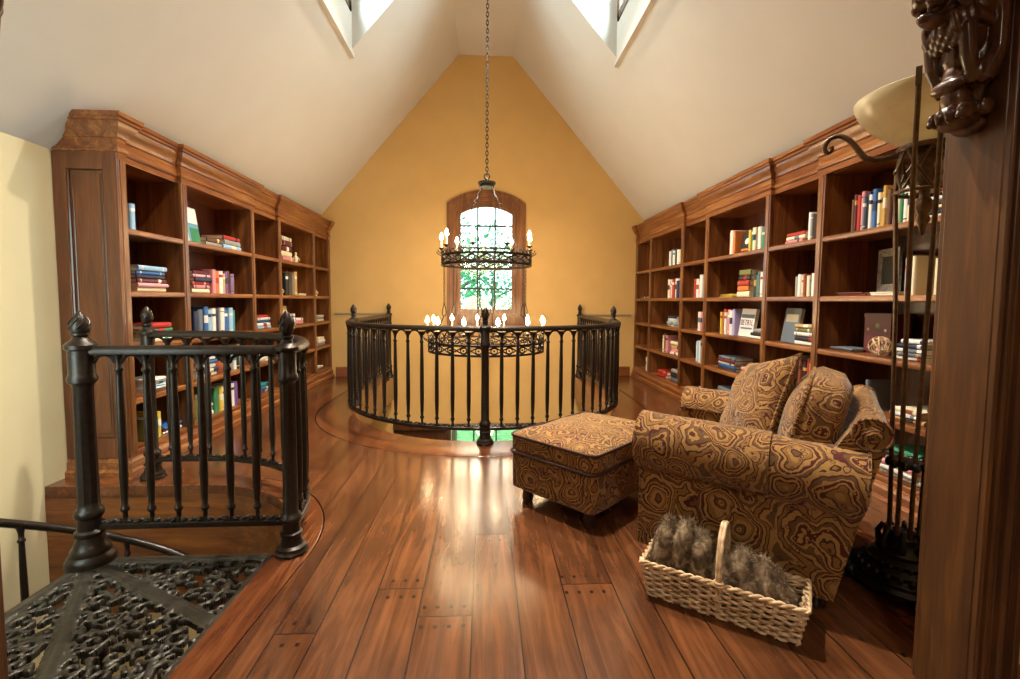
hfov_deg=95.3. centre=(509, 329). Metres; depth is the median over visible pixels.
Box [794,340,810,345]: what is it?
book
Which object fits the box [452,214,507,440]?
tree
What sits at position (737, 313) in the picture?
book
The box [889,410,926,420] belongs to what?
book
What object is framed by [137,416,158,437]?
book
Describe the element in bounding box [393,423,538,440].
window
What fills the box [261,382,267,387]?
book
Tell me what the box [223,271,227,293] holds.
book
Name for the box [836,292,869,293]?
book
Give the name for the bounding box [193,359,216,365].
book
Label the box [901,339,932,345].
book
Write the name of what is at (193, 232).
book
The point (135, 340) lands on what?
book
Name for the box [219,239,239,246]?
book
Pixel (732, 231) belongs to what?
book
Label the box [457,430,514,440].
ground
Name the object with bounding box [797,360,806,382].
book
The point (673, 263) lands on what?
book
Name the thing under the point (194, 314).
book
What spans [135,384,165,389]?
book
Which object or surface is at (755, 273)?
book
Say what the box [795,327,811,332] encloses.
book
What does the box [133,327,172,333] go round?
book
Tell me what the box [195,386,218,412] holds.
book
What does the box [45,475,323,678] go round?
trim
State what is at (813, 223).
book
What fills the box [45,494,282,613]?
trim
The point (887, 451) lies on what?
book
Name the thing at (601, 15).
wall
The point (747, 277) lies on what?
book
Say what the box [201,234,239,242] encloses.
book
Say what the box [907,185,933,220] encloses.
book
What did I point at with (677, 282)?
book
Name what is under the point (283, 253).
book
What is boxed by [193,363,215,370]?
book
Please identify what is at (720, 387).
book
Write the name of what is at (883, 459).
book
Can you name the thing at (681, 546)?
fur throw
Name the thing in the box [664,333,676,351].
book
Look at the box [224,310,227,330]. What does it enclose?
book
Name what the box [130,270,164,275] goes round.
book
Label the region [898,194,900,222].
book
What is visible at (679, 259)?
book
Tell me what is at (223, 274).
book
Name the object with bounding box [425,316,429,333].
candle
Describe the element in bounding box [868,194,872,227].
book
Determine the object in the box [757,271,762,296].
book
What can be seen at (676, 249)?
book
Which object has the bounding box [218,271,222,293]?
book
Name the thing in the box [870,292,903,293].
book
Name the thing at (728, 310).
book
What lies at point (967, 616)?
column
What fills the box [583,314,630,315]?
trim
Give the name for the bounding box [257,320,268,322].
book
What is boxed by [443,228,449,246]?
candle
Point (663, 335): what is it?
book
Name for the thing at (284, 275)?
book
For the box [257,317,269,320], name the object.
book
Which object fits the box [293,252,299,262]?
figurine
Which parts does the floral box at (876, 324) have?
lid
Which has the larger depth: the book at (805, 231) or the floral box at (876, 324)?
the book at (805, 231)
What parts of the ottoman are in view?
leg, leg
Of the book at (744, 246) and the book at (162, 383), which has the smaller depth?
the book at (162, 383)
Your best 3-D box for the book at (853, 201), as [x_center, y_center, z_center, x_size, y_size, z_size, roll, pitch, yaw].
[2.364,-0.754,3.106,0.163,0.217,0.022,0,4,-3]
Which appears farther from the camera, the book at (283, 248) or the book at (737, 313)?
the book at (283, 248)
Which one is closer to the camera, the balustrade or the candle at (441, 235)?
the balustrade
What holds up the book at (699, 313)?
on the bookcase at (779, 193)
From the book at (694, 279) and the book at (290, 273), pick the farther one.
the book at (290, 273)
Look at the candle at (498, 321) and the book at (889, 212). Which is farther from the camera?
the candle at (498, 321)
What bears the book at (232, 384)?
on the bookcase at (104, 161)
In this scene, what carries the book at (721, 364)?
on the book at (719, 366)
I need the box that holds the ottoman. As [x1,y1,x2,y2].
[510,411,638,527]
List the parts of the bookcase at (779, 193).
shelf, shelf, shelf, shelf, shelf, shelf, shelf, shelf, shelf, shelf, shelf, shelf, shelf, shelf, shelf, shelf, shelf, shelf, crown moulding, shelf, shelf, shelf, panel, shelf, shelf, shelf, shelf, shelf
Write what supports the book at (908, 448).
on the book at (887, 451)
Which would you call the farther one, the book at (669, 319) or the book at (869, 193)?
the book at (669, 319)
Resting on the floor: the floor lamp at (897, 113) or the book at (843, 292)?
the floor lamp at (897, 113)
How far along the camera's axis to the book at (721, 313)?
4.80 m
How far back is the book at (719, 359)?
4.57 m
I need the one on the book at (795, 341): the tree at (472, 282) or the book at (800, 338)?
the book at (800, 338)
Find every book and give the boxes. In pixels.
[127,203,135,229]
[130,265,166,271]
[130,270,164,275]
[130,274,164,279]
[131,278,166,283]
[131,282,168,287]
[131,287,165,291]
[133,322,171,329]
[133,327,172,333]
[133,337,171,343]
[135,376,165,381]
[135,378,165,383]
[135,380,165,385]
[135,382,165,387]
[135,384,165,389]
[136,386,165,391]
[137,411,161,436]
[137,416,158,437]
[137,418,143,441]
[161,421,181,429]
[187,207,200,242]
[189,270,209,274]
[190,274,209,277]
[190,277,211,281]
[190,281,208,284]
[190,284,209,288]
[190,289,209,292]
[191,307,208,330]
[191,309,202,330]
[191,311,198,330]
[192,269,215,292]
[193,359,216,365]
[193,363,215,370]
[193,367,218,374]
[193,371,216,379]
[194,394,197,421]
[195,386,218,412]
[200,236,220,243]
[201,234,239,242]
[201,241,221,246]
[208,308,215,330]
[208,310,211,330]
[211,383,234,405]
[215,271,218,292]
[215,308,224,330]
[215,355,233,369]
[216,310,218,330]
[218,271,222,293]
[218,381,237,404]
[218,386,222,410]
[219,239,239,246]
[221,244,240,250]
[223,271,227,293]
[223,274,225,293]
[224,308,232,330]
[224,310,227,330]
[227,271,229,293]
[229,274,233,293]
[233,310,234,330]
[236,356,239,368]
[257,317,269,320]
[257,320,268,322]
[257,322,269,326]
[257,325,270,328]
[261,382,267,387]
[281,235,291,241]
[281,239,292,246]
[281,245,291,252]
[281,250,291,256]
[281,255,293,261]
[282,273,287,294]
[283,272,296,294]
[289,275,294,294]
[657,372,670,377]
[658,369,670,375]
[662,335,663,351]
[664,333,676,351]
[665,335,677,352]
[667,321,678,324]
[668,279,672,297]
[668,318,678,321]
[669,251,671,265]
[670,372,676,377]
[672,250,674,264]
[672,279,675,297]
[675,249,677,264]
[676,280,679,297]
[678,250,680,263]
[694,279,696,297]
[696,279,698,297]
[696,340,698,361]
[698,312,700,330]
[699,275,702,297]
[700,312,702,330]
[700,339,701,362]
[718,358,751,363]
[718,361,747,366]
[718,365,741,371]
[718,385,731,390]
[719,355,752,360]
[719,363,740,368]
[720,312,723,333]
[724,312,727,333]
[727,310,729,334]
[729,310,732,334]
[730,230,748,253]
[732,309,742,334]
[733,231,748,253]
[737,280,753,285]
[737,286,753,291]
[737,291,752,296]
[738,309,759,336]
[739,269,762,275]
[739,275,753,280]
[740,232,748,251]
[748,230,751,250]
[750,332,760,335]
[752,227,757,249]
[753,272,757,296]
[756,275,757,296]
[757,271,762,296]
[758,226,764,248]
[760,272,762,296]
[762,229,764,247]
[780,308,805,342]
[785,238,807,243]
[786,234,807,240]
[787,230,807,237]
[794,331,811,336]
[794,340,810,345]
[795,276,797,296]
[795,324,811,328]
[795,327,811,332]
[795,336,810,341]
[797,274,803,296]
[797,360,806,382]
[800,355,810,359]
[803,274,811,295]
[803,361,806,376]
[806,275,811,295]
[807,358,809,372]
[808,212,816,239]
[809,276,811,295]
[810,214,816,238]
[811,273,813,295]
[830,346,864,350]
[832,348,862,351]
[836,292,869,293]
[837,294,870,295]
[851,200,854,231]
[853,194,861,230]
[856,195,861,230]
[860,191,872,229]
[862,196,867,229]
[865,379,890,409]
[866,192,872,228]
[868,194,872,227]
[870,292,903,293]
[871,189,883,227]
[871,293,903,295]
[877,192,881,226]
[880,192,883,225]
[880,463,920,481]
[880,467,920,486]
[881,458,921,477]
[882,185,893,225]
[885,449,907,456]
[886,189,892,224]
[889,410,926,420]
[894,444,923,459]
[895,406,927,417]
[895,415,926,426]
[897,343,932,350]
[897,347,931,354]
[897,352,931,358]
[897,355,931,362]
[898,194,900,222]
[899,182,907,222]
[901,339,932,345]
[903,186,908,221]
[904,258,906,294]
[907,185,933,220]
[911,255,937,282]
[911,256,937,294]
[933,258,937,294]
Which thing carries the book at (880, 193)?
on the bookcase at (779, 193)
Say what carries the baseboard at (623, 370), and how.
attached to the wall at (390, 219)
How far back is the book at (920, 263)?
2.65 m
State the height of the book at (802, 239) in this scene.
0.026 m
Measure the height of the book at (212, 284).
0.216 m
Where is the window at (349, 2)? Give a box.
[345,0,351,10]
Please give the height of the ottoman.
0.465 m
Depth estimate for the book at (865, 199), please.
2.99 m
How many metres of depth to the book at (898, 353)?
2.64 m
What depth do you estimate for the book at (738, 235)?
4.56 m
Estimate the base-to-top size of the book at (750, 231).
0.198 m
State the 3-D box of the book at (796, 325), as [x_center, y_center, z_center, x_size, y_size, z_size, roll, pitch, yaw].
[2.349,-0.024,3.563,0.201,0.027,0.211,0,4,-3]
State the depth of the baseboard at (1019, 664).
1.35 m
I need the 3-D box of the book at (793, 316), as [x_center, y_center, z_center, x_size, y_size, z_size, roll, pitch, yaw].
[2.309,-0.032,3.798,0.073,0.281,0.202,0,4,-3]
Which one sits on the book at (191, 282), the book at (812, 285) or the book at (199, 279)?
the book at (199, 279)
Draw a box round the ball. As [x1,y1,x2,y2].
[868,336,891,355]
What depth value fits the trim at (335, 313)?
7.21 m
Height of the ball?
0.121 m
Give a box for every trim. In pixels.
[0,552,8,678]
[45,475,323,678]
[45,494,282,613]
[316,376,645,456]
[335,313,385,314]
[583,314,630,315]
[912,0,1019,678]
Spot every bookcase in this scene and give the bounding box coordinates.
[51,109,334,477]
[631,115,943,523]
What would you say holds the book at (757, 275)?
on the bookcase at (779, 193)
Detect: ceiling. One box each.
[0,0,458,214]
[453,0,519,55]
[513,0,923,219]
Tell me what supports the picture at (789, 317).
attached to the book at (793, 316)
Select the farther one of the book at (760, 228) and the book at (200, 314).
the book at (760, 228)
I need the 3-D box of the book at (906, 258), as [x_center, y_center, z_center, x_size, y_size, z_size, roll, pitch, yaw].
[2.402,-0.308,2.712,0.196,0.218,0.028,0,4,-3]
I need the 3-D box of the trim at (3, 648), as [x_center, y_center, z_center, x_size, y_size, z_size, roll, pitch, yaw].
[-1.514,-0.214,1.173,0.140,2.660,0.205,0,4,-3]
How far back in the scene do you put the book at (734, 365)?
4.59 m
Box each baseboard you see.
[336,366,629,375]
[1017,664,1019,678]
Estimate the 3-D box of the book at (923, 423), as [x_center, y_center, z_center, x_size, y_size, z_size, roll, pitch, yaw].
[2.382,0.525,2.698,0.172,0.025,0.212,0,4,-3]
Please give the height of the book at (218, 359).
0.231 m
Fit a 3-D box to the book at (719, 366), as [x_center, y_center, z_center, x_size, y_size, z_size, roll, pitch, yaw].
[2.288,0.397,4.739,0.180,0.025,0.332,0,4,-3]
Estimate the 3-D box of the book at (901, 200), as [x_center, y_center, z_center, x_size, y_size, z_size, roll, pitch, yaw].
[2.375,-0.741,2.737,0.155,0.238,0.021,0,4,-3]
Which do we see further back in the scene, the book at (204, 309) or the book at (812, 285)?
the book at (204, 309)
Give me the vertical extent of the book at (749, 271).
0.054 m
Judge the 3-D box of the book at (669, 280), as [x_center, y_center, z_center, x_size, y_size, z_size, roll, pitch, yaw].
[2.199,-0.545,6.226,0.162,0.249,0.050,0,4,-3]
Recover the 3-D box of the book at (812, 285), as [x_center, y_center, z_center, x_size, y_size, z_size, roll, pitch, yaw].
[2.342,-0.332,3.464,0.183,0.171,0.037,0,4,-3]
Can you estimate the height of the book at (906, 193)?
0.214 m
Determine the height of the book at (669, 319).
0.037 m
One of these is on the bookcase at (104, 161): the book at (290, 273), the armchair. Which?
the book at (290, 273)
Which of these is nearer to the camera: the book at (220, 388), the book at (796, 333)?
the book at (796, 333)
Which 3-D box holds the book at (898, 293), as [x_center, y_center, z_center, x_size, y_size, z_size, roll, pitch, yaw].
[2.389,-0.214,2.857,0.198,0.011,0.187,0,4,-3]
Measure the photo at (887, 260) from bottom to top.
0.190 m
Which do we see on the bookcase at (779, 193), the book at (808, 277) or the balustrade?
the book at (808, 277)
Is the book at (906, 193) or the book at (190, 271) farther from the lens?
the book at (190, 271)
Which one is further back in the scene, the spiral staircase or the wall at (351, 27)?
the wall at (351, 27)
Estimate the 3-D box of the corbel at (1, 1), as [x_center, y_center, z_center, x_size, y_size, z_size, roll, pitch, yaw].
[-1.352,-0.869,1.163,0.217,0.628,0.165,0,4,-9]
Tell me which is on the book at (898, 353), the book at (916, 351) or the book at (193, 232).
the book at (916, 351)
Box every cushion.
[513,412,635,473]
[777,366,853,444]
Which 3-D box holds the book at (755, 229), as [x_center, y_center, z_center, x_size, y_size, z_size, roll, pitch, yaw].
[2.304,-0.820,4.227,0.186,0.209,0.041,0,4,-3]
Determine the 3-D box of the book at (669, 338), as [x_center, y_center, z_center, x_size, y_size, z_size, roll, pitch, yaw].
[2.186,0.195,6.289,0.155,0.234,0.062,0,4,-3]
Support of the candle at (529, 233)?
on the chandelier at (483, 184)
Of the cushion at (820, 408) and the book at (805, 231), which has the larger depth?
the book at (805, 231)
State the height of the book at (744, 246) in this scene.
0.202 m
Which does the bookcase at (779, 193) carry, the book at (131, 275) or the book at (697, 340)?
the book at (697, 340)
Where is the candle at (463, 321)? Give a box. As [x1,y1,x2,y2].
[461,318,465,336]
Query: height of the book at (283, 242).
0.064 m
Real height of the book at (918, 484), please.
0.027 m
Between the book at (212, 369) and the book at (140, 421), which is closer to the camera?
the book at (140, 421)
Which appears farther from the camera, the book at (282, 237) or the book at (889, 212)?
the book at (282, 237)
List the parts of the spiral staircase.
handrail, rail, scroll trim, rail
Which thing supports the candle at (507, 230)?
on the chandelier at (483, 184)
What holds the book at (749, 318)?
on the bookcase at (779, 193)
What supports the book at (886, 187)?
on the bookcase at (779, 193)
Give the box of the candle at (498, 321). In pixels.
[495,318,499,337]
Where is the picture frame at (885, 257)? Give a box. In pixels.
[876,246,903,291]
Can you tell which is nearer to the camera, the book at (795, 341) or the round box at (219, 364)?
the book at (795, 341)
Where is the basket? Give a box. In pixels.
[639,520,811,645]
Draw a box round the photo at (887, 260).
[883,256,892,283]
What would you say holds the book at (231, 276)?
on the bookcase at (104, 161)
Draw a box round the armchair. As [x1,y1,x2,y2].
[632,366,894,608]
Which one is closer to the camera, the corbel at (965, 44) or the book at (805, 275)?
the corbel at (965, 44)
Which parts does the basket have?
handle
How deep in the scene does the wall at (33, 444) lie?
2.84 m
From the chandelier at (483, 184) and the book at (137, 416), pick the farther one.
the chandelier at (483, 184)
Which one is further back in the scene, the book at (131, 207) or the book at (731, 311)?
the book at (731, 311)
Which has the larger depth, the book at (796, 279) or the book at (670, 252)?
the book at (670, 252)
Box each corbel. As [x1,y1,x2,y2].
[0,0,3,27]
[911,0,1012,137]
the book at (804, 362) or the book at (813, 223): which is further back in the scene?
the book at (804, 362)
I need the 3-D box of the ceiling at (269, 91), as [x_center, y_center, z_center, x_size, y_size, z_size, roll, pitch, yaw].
[-1.918,-2.555,3.920,2.609,3.012,6.335,0,4,-3]
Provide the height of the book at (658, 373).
0.037 m
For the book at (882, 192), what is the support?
on the bookcase at (779, 193)
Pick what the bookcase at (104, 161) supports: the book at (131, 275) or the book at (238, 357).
the book at (238, 357)
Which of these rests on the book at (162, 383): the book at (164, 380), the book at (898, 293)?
the book at (164, 380)
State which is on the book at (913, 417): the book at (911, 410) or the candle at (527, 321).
the book at (911, 410)
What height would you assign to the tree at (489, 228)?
7.437 m
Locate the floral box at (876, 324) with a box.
[863,313,913,355]
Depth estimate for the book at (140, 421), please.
3.37 m
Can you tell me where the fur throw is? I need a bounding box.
[647,512,800,628]
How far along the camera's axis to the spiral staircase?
2.06 m
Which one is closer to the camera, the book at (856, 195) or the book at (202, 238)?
the book at (856, 195)
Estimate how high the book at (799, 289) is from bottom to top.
0.171 m
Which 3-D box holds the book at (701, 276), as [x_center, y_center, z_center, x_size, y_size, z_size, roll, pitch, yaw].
[2.248,-0.490,5.276,0.183,0.260,0.051,0,4,-3]
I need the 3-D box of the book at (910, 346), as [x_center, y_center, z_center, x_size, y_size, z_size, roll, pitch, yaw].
[2.411,0.098,2.680,0.213,0.027,0.175,0,4,-3]
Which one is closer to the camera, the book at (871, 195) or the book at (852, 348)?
the book at (871, 195)
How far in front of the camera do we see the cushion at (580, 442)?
2.60 m
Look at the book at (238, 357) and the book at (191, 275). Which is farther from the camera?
the book at (238, 357)
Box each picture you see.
[741,238,748,250]
[786,314,798,321]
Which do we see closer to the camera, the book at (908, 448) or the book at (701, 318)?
the book at (908, 448)
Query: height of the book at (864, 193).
0.255 m
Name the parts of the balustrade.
newel post, rail, rail, scroll trim, newel post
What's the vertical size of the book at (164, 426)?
0.019 m
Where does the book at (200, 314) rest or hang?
on the bookcase at (104, 161)
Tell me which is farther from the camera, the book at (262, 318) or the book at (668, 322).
the book at (668, 322)
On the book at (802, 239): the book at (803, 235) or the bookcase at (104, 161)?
the book at (803, 235)
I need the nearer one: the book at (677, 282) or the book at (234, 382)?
the book at (234, 382)
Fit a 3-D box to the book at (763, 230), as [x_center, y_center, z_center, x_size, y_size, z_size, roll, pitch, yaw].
[2.307,-0.796,4.106,0.156,0.177,0.038,0,4,-3]
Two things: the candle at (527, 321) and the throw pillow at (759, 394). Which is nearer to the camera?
the throw pillow at (759, 394)
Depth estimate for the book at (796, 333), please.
3.58 m
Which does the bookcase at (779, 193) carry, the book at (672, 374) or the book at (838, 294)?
the book at (838, 294)
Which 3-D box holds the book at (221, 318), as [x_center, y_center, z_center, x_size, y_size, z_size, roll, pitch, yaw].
[-2.764,-0.081,4.323,0.194,0.243,0.062,0,4,-3]
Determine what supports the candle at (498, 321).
on the chandelier at (483, 184)
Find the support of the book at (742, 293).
on the bookcase at (779, 193)
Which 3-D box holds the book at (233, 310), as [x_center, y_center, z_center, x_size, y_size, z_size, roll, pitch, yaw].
[-2.764,-0.081,4.529,0.147,0.218,0.056,0,4,-3]
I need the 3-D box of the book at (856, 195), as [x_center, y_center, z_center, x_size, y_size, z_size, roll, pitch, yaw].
[2.366,-0.767,3.083,0.166,0.248,0.020,0,4,-3]
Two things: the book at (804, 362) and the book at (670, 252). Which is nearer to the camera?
the book at (804, 362)
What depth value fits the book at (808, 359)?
3.52 m
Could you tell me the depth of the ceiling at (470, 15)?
6.33 m
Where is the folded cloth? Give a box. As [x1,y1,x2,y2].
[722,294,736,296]
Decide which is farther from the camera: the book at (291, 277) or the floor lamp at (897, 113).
the book at (291, 277)
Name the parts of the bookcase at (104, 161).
panel, shelf, shelf, shelf, shelf, shelf, crown moulding, panel, shelf, shelf, shelf, shelf, shelf, shelf, shelf, shelf, shelf, shelf, shelf, shelf, shelf, shelf, shelf, shelf, shelf, shelf, shelf, shelf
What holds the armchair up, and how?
on the floor
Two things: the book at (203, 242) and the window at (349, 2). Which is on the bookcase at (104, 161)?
the book at (203, 242)
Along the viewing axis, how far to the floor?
1.86 m
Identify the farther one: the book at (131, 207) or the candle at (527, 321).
the candle at (527, 321)
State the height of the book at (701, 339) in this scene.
0.270 m
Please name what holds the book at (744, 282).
on the book at (740, 288)
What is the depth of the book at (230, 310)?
4.45 m
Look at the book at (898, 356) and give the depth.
2.65 m
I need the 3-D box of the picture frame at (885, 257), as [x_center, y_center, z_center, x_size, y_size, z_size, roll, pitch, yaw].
[2.492,-0.384,3.010,0.093,0.280,0.230,1,4,11]
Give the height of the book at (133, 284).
0.029 m
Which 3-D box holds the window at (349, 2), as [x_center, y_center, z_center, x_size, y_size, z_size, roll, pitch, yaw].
[-1.611,-3.535,4.120,0.065,0.660,1.185,0,4,-3]
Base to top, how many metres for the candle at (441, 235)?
0.200 m
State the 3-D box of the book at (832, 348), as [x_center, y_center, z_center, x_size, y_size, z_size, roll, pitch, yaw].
[2.376,0.141,3.203,0.191,0.010,0.183,0,4,-3]
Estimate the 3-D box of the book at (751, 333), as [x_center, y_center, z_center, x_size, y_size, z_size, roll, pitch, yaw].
[2.315,0.045,4.181,0.202,0.030,0.193,0,4,-3]
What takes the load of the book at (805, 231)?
on the book at (803, 235)
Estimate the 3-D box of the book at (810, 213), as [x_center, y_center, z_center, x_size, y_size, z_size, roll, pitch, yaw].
[2.355,-0.777,3.518,0.191,0.213,0.028,0,4,-3]
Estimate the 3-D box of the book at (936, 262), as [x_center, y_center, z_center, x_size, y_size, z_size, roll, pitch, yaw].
[2.391,-0.286,2.522,0.168,0.197,0.027,0,4,-3]
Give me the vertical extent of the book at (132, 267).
0.037 m
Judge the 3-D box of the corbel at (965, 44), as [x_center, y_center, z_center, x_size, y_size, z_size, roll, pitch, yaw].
[1.228,-0.861,1.299,0.217,0.628,0.165,1,4,3]
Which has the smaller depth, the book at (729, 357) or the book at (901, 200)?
the book at (901, 200)
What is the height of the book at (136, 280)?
0.031 m
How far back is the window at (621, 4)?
4.79 m
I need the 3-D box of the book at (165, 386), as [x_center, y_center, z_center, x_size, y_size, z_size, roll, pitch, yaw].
[-2.742,0.446,3.499,0.209,0.015,0.196,0,4,-3]
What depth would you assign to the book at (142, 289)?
3.38 m
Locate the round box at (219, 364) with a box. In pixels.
[215,361,222,372]
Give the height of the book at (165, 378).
0.014 m
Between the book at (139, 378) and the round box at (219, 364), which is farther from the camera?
the round box at (219, 364)
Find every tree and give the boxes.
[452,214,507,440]
[461,218,511,308]
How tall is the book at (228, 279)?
0.217 m
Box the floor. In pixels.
[137,376,916,678]
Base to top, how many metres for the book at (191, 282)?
0.028 m
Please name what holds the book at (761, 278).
on the bookcase at (779, 193)
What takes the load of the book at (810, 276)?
on the bookcase at (779, 193)
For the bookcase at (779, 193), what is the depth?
3.93 m
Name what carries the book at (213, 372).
on the bookcase at (104, 161)
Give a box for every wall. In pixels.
[0,132,200,678]
[318,0,394,58]
[322,55,643,432]
[570,0,655,66]
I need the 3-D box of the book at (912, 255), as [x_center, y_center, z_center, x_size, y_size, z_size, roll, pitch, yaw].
[2.390,-0.313,2.682,0.186,0.232,0.026,0,4,-3]
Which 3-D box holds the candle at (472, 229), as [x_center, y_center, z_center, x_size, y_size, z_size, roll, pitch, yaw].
[-0.380,-0.967,4.768,0.072,0.200,0.072,0,4,-3]
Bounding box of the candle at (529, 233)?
[526,230,532,248]
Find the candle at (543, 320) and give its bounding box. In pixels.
[540,317,544,334]
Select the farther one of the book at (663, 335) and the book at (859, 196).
the book at (663, 335)
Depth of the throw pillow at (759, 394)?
2.19 m
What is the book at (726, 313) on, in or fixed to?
on the bookcase at (779, 193)
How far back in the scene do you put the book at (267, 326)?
5.12 m
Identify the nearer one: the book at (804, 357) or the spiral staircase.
the spiral staircase
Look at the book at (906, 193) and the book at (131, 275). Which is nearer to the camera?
the book at (906, 193)
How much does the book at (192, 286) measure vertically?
0.034 m
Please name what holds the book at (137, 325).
on the book at (168, 328)
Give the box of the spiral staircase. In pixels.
[0,311,281,678]
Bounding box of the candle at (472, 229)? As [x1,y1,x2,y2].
[469,226,475,244]
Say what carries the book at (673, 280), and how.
on the bookcase at (779, 193)
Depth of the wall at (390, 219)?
7.23 m
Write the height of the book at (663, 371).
0.046 m
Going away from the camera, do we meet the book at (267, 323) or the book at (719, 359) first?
the book at (719, 359)
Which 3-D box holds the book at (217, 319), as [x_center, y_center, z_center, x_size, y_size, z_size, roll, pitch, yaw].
[-2.769,-0.066,4.244,0.192,0.225,0.062,0,4,-3]
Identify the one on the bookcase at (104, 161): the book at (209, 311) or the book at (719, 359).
the book at (209, 311)
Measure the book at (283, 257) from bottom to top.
0.057 m
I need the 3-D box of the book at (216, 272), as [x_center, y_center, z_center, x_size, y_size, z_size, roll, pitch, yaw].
[-2.757,-0.431,4.233,0.184,0.204,0.056,0,4,-3]
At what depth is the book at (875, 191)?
2.92 m
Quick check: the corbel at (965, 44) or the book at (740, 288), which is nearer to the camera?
the corbel at (965, 44)
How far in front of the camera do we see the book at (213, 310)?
4.17 m
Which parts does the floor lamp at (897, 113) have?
scroll arm, rod, lamp shade, rod, rod, rod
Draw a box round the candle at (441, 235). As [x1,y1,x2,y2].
[439,233,444,249]
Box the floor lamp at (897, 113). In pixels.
[822,65,945,610]
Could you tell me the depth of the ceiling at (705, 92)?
4.14 m
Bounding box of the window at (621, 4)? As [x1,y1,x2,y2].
[617,0,628,20]
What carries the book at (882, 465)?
on the book at (918, 484)
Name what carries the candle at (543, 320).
on the chandelier at (483, 184)
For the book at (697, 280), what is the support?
on the bookcase at (779, 193)
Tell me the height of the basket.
0.346 m
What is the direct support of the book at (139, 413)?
on the bookcase at (104, 161)
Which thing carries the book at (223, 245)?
on the bookcase at (104, 161)
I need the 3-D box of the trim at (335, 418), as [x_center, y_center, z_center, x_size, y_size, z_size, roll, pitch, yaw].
[-0.295,1.035,5.494,3.624,0.360,3.817,0,4,-3]
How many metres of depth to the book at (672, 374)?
6.02 m
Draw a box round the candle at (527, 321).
[524,318,529,336]
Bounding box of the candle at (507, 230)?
[504,227,509,245]
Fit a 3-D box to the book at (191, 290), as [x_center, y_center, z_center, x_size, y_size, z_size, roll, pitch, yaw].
[-2.756,-0.333,4.004,0.187,0.036,0.247,0,4,-3]
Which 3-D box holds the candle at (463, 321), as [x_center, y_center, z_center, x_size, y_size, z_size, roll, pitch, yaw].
[-0.465,-0.021,4.693,0.072,0.200,0.072,0,4,-3]
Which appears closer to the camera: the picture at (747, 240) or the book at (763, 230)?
the book at (763, 230)
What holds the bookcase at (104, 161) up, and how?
on the floor
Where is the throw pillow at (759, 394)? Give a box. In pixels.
[720,353,802,433]
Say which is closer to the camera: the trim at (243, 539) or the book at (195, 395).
the trim at (243, 539)
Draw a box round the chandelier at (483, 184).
[423,0,546,357]

